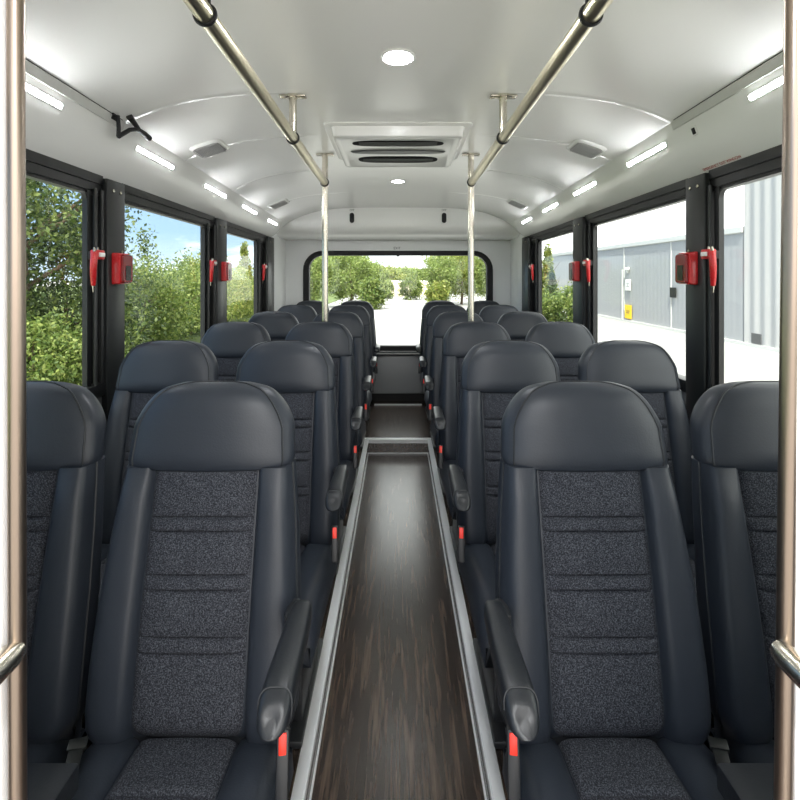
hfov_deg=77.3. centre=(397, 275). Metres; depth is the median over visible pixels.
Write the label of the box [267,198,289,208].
ceiling speaker
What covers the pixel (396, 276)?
leafy tree
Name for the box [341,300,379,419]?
seat
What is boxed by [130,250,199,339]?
bush
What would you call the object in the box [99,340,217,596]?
seat
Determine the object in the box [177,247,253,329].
bush
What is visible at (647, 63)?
ceiling
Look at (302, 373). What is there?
seat
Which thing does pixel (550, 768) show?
cushion
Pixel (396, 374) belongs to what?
panel
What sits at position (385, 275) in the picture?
leafy tree
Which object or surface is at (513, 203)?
grille
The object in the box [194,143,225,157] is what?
grille
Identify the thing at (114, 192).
trim
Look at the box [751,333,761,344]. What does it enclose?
wall vent
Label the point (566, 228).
window
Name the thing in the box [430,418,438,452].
armrest
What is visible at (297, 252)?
wall
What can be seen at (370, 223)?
panel
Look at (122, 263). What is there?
case
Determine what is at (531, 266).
hammer
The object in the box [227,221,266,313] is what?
window
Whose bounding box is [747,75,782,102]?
light
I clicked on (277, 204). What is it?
grille
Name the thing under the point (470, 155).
pole
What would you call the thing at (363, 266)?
leafy tree
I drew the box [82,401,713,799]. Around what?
floor
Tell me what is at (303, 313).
seat
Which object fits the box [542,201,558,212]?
light
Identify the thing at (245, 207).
light
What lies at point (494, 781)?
trim
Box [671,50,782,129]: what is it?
trim
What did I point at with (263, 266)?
hammer
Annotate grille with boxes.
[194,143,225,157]
[270,200,287,208]
[508,200,525,208]
[570,143,601,157]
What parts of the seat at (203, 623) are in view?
backrest, armrest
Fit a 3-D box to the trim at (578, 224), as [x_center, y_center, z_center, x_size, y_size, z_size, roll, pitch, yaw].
[1.177,0.507,3.205,0.067,1.756,0.170,0,0,0]
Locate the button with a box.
[691,125,697,135]
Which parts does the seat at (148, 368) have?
backrest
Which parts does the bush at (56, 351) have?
stem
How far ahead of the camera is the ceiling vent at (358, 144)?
2.42 m
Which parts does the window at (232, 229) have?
sash, plate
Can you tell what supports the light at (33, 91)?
attached to the wall
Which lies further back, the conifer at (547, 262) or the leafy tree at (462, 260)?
the leafy tree at (462, 260)
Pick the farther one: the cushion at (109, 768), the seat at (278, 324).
the seat at (278, 324)
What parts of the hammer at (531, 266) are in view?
handle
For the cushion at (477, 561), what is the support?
on the seat at (493, 373)
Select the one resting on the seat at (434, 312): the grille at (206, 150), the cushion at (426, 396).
the cushion at (426, 396)
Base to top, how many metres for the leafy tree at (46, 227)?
7.347 m
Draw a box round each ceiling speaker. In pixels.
[189,139,229,157]
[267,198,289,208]
[506,198,528,208]
[566,139,606,157]
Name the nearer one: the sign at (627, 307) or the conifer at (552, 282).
the conifer at (552, 282)
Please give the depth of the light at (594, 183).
2.86 m
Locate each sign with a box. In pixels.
[625,279,630,290]
[625,305,630,318]
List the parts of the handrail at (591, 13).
bracket stem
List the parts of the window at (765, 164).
sash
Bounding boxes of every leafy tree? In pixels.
[26,178,151,325]
[78,220,168,276]
[310,256,342,300]
[310,256,378,289]
[328,256,379,303]
[348,262,407,280]
[370,261,392,295]
[389,263,429,280]
[417,256,484,288]
[419,256,461,299]
[444,256,485,303]
[463,256,485,298]
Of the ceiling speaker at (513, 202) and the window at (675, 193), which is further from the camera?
the ceiling speaker at (513, 202)
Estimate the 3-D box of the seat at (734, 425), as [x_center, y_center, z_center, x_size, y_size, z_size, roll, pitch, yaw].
[0.792,0.761,0.870,0.561,1.037,0.671,0,0,0]
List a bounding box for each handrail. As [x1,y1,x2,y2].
[182,0,327,185]
[468,0,613,185]
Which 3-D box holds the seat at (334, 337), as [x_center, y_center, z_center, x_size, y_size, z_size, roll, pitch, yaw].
[-0.399,0.761,2.387,0.470,1.037,0.661,0,0,0]
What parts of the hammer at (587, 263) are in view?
handle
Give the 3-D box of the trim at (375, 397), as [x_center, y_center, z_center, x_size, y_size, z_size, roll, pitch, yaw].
[0.000,1.240,5.165,1.200,0.079,0.070,0,0,0]
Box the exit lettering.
[705,156,740,169]
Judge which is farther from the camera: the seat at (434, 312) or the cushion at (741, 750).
the seat at (434, 312)
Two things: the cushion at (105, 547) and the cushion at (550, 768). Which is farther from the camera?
the cushion at (105, 547)
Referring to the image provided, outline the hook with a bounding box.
[111,113,151,140]
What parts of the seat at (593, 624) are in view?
armrest, backrest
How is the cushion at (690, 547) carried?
on the seat at (647, 368)
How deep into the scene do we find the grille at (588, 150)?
2.46 m
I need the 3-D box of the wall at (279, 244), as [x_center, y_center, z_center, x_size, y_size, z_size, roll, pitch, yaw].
[-1.190,0.357,4.970,0.040,2.255,0.660,0,0,0]
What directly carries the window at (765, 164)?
in the wall at (515, 244)
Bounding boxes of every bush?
[26,266,176,369]
[26,306,81,385]
[27,321,138,385]
[71,235,199,346]
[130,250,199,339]
[151,248,239,336]
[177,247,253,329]
[227,260,253,321]
[230,276,253,317]
[357,274,390,309]
[384,280,394,298]
[395,274,424,299]
[422,280,451,303]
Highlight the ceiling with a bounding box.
[25,0,783,233]
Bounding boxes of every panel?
[0,0,7,799]
[277,208,518,239]
[371,356,424,393]
[793,0,799,799]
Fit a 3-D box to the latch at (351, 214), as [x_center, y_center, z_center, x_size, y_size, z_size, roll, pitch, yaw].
[-0.437,-0.565,4.742,0.060,0.140,0.016,0,0,0]
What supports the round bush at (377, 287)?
on the ground at (399, 322)
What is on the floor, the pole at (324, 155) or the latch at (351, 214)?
the pole at (324, 155)
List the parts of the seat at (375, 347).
backrest, armrest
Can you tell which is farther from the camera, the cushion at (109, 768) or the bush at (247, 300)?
the bush at (247, 300)
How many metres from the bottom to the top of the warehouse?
7.500 m
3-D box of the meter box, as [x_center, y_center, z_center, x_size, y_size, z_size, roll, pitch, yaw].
[10.445,0.627,19.000,0.030,0.380,0.400,0,0,0]
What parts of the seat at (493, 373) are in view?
armrest, backrest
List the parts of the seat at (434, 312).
armrest, backrest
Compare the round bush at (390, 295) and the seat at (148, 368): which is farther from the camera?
the round bush at (390, 295)
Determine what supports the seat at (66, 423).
on the floor
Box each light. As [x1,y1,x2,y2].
[26,82,63,111]
[134,144,174,170]
[204,183,226,198]
[241,204,256,214]
[267,218,276,225]
[380,48,415,65]
[390,179,405,182]
[522,217,531,223]
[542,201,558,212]
[573,180,597,196]
[626,140,668,167]
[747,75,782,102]
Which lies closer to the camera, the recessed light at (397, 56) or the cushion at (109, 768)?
the cushion at (109, 768)
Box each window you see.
[26,149,104,397]
[122,183,215,342]
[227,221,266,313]
[303,251,492,350]
[529,220,572,313]
[584,178,687,392]
[707,144,781,389]
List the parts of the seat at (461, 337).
armrest, backrest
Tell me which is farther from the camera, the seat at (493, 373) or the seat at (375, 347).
the seat at (375, 347)
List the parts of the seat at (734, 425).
backrest, armrest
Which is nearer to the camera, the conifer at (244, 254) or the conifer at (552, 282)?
the conifer at (552, 282)
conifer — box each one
[231,241,253,315]
[542,243,563,319]
[545,270,558,320]
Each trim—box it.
[26,59,124,129]
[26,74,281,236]
[98,178,124,423]
[210,218,226,326]
[263,236,273,311]
[290,440,368,799]
[365,438,430,453]
[372,394,423,400]
[374,404,421,405]
[377,352,418,355]
[427,440,505,799]
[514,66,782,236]
[522,236,532,311]
[573,217,587,328]
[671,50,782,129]
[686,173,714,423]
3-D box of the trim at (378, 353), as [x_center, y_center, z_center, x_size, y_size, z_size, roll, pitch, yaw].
[0.000,0.797,5.130,1.200,0.018,0.140,0,0,0]
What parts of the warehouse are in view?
roof trim, trim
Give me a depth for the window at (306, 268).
5.18 m
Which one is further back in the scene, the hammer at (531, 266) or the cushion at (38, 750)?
the hammer at (531, 266)
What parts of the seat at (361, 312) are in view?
backrest, armrest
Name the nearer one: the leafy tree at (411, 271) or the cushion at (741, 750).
the cushion at (741, 750)
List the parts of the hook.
lever, arm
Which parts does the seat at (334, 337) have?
backrest, armrest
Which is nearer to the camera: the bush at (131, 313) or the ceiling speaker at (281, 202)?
the ceiling speaker at (281, 202)
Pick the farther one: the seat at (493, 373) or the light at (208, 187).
the light at (208, 187)
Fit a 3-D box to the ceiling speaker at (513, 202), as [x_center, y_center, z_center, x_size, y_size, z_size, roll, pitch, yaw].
[0.951,-0.577,3.980,0.156,0.079,0.191,0,0,-1]
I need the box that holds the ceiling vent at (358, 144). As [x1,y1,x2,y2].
[323,122,472,167]
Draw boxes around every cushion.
[27,739,68,762]
[72,738,293,799]
[101,544,108,561]
[300,543,336,667]
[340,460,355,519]
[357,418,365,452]
[367,390,371,409]
[424,390,428,409]
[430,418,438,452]
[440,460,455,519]
[459,543,495,667]
[502,738,723,799]
[687,544,694,561]
[727,739,773,762]
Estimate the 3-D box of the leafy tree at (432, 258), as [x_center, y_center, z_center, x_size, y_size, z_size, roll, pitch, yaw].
[8.269,-1.181,62.058,11.373,6.626,10.323,0,0,-32]
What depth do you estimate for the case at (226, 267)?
3.26 m
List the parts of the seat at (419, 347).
armrest, backrest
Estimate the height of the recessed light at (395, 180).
0.012 m
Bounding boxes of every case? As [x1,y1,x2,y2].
[112,253,132,283]
[221,262,231,280]
[569,261,579,280]
[675,252,697,284]
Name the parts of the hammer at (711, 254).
handle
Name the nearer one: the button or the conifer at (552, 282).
the button
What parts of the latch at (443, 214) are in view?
handle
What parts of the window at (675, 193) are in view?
plate, sash, sill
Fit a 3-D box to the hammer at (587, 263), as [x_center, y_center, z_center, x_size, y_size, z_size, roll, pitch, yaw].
[1.139,-0.024,2.998,0.053,0.169,0.068,0,0,0]
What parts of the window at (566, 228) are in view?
plate, sash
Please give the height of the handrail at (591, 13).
0.228 m
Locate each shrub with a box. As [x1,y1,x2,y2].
[542,288,558,321]
[547,281,572,321]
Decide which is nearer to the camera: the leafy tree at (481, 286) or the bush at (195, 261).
the bush at (195, 261)
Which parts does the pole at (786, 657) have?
rail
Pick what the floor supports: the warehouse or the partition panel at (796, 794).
the partition panel at (796, 794)
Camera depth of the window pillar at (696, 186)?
1.91 m
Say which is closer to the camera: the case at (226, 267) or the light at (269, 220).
the case at (226, 267)
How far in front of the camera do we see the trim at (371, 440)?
3.89 m
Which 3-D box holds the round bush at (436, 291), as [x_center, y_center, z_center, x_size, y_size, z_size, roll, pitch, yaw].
[2.591,1.193,33.008,2.104,1.925,1.987,0,0,-13]
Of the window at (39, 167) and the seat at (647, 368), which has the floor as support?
the seat at (647, 368)
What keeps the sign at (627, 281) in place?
attached to the warehouse
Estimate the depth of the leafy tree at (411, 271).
61.67 m
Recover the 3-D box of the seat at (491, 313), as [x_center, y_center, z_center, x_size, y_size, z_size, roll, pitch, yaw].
[0.826,0.761,3.947,0.495,1.037,0.661,0,0,0]
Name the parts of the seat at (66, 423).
armrest, backrest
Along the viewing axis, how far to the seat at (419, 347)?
4.89 m
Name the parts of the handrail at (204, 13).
bracket stem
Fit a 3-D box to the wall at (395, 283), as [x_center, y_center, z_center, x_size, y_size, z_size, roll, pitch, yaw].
[0.200,1.290,52.150,6.600,1.620,0.400,0,0,0]
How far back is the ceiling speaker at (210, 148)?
2.44 m
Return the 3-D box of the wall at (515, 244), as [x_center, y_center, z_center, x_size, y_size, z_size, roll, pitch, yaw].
[1.190,0.357,2.400,0.040,2.255,5.800,0,0,0]
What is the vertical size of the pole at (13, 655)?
2.023 m
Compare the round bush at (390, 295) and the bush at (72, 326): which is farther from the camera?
the round bush at (390, 295)
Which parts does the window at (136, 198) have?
sash, plate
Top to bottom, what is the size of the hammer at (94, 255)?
0.169 m
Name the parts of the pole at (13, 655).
rail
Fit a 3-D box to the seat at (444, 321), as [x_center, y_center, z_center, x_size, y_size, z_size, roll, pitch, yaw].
[0.399,0.761,3.167,0.470,1.037,0.661,0,0,0]
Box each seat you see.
[26,381,105,799]
[72,381,311,799]
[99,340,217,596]
[201,321,270,380]
[235,340,347,748]
[248,311,298,340]
[278,305,316,323]
[285,321,363,575]
[297,300,329,314]
[313,311,371,495]
[330,305,376,448]
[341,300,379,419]
[416,300,454,419]
[419,305,465,448]
[424,311,482,495]
[432,321,510,575]
[448,340,560,748]
[466,300,498,314]
[479,305,517,323]
[484,381,723,799]
[497,311,547,340]
[525,321,594,380]
[578,340,696,596]
[690,381,778,799]
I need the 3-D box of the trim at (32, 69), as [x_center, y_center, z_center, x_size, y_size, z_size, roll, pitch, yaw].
[-1.060,-0.627,0.715,0.013,0.126,2.430,0,0,0]
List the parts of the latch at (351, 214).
handle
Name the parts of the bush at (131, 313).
stem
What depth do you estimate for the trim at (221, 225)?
3.21 m
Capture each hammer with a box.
[88,247,104,291]
[207,258,216,285]
[260,263,266,282]
[529,263,534,282]
[582,258,592,285]
[700,246,718,292]
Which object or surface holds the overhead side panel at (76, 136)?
attached to the wall
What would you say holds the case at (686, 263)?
attached to the wall at (515, 244)
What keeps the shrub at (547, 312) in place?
on the ground at (399, 322)
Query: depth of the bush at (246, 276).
25.17 m
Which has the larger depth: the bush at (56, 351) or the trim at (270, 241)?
the bush at (56, 351)
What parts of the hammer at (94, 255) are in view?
handle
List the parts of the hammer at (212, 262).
handle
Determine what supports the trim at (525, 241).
attached to the wall at (515, 244)
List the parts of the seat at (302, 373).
backrest, armrest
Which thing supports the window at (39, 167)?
in the wall
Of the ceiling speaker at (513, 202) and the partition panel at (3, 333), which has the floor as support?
the partition panel at (3, 333)
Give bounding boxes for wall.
[272,234,284,310]
[285,240,509,351]
[390,281,428,295]
[510,234,685,406]
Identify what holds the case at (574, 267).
attached to the wall at (515, 244)
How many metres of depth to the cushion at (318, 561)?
1.49 m
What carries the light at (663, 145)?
attached to the wall at (515, 244)
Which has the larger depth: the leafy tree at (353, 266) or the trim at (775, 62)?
the leafy tree at (353, 266)
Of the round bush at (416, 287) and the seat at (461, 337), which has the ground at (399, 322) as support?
the round bush at (416, 287)
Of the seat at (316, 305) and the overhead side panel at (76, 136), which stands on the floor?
the seat at (316, 305)
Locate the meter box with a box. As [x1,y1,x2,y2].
[670,287,675,297]
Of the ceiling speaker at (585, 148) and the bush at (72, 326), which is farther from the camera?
the bush at (72, 326)
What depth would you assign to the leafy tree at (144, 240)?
16.21 m
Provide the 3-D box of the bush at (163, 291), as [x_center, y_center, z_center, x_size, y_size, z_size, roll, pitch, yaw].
[-7.173,0.523,13.521,3.261,3.206,3.421,0,0,41]
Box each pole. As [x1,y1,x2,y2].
[0,0,26,799]
[316,153,333,320]
[462,153,479,320]
[770,0,799,799]
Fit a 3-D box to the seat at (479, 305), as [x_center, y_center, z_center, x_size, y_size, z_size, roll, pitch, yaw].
[0.826,0.761,4.697,0.495,1.037,0.661,0,0,0]
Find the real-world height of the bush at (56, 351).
1.580 m
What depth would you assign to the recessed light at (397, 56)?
1.63 m
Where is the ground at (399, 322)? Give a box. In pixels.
[36,281,778,382]
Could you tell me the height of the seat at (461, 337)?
1.037 m
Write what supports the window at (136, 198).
in the wall
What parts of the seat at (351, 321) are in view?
backrest, armrest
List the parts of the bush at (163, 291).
stem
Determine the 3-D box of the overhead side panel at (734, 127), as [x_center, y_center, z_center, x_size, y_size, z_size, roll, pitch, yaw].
[1.135,-0.518,2.060,0.150,0.332,5.120,0,0,0]
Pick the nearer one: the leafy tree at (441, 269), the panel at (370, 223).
the panel at (370, 223)
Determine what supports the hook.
attached to the wall
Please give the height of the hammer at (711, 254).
0.169 m
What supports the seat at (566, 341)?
on the floor
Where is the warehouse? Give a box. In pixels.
[551,175,781,352]
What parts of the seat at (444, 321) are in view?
armrest, backrest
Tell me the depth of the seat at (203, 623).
1.02 m
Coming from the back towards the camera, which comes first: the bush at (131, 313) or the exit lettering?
the bush at (131, 313)
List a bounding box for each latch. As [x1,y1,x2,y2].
[349,209,354,223]
[441,209,446,223]
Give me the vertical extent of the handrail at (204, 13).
0.228 m
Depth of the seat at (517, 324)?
3.40 m
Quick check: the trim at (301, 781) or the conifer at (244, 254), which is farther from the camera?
the conifer at (244, 254)
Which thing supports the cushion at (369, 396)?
on the seat at (361, 312)
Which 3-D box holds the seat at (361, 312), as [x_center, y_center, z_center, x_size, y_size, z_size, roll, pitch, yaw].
[-0.399,0.761,3.947,0.470,1.037,0.661,0,0,0]
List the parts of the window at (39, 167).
sash, plate, sill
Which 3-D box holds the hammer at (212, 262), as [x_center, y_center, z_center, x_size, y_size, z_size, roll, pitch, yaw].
[-1.139,-0.024,3.058,0.053,0.169,0.068,0,0,0]
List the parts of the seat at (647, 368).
backrest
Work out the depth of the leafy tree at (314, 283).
32.42 m
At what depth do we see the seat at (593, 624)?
1.02 m
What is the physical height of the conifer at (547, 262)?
3.713 m
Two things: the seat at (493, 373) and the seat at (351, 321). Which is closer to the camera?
the seat at (493, 373)
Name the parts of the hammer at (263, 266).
handle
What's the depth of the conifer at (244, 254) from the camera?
26.88 m
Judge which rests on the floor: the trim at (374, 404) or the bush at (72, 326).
the trim at (374, 404)
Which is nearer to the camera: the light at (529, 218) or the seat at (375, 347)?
the light at (529, 218)
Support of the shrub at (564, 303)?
on the ground at (399, 322)
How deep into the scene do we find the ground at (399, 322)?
17.07 m
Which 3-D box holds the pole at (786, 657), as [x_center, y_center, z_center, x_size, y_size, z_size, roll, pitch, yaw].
[0.389,0.269,0.116,0.050,2.023,0.822,0,0,0]
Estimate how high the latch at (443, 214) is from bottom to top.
0.140 m
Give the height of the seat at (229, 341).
1.037 m

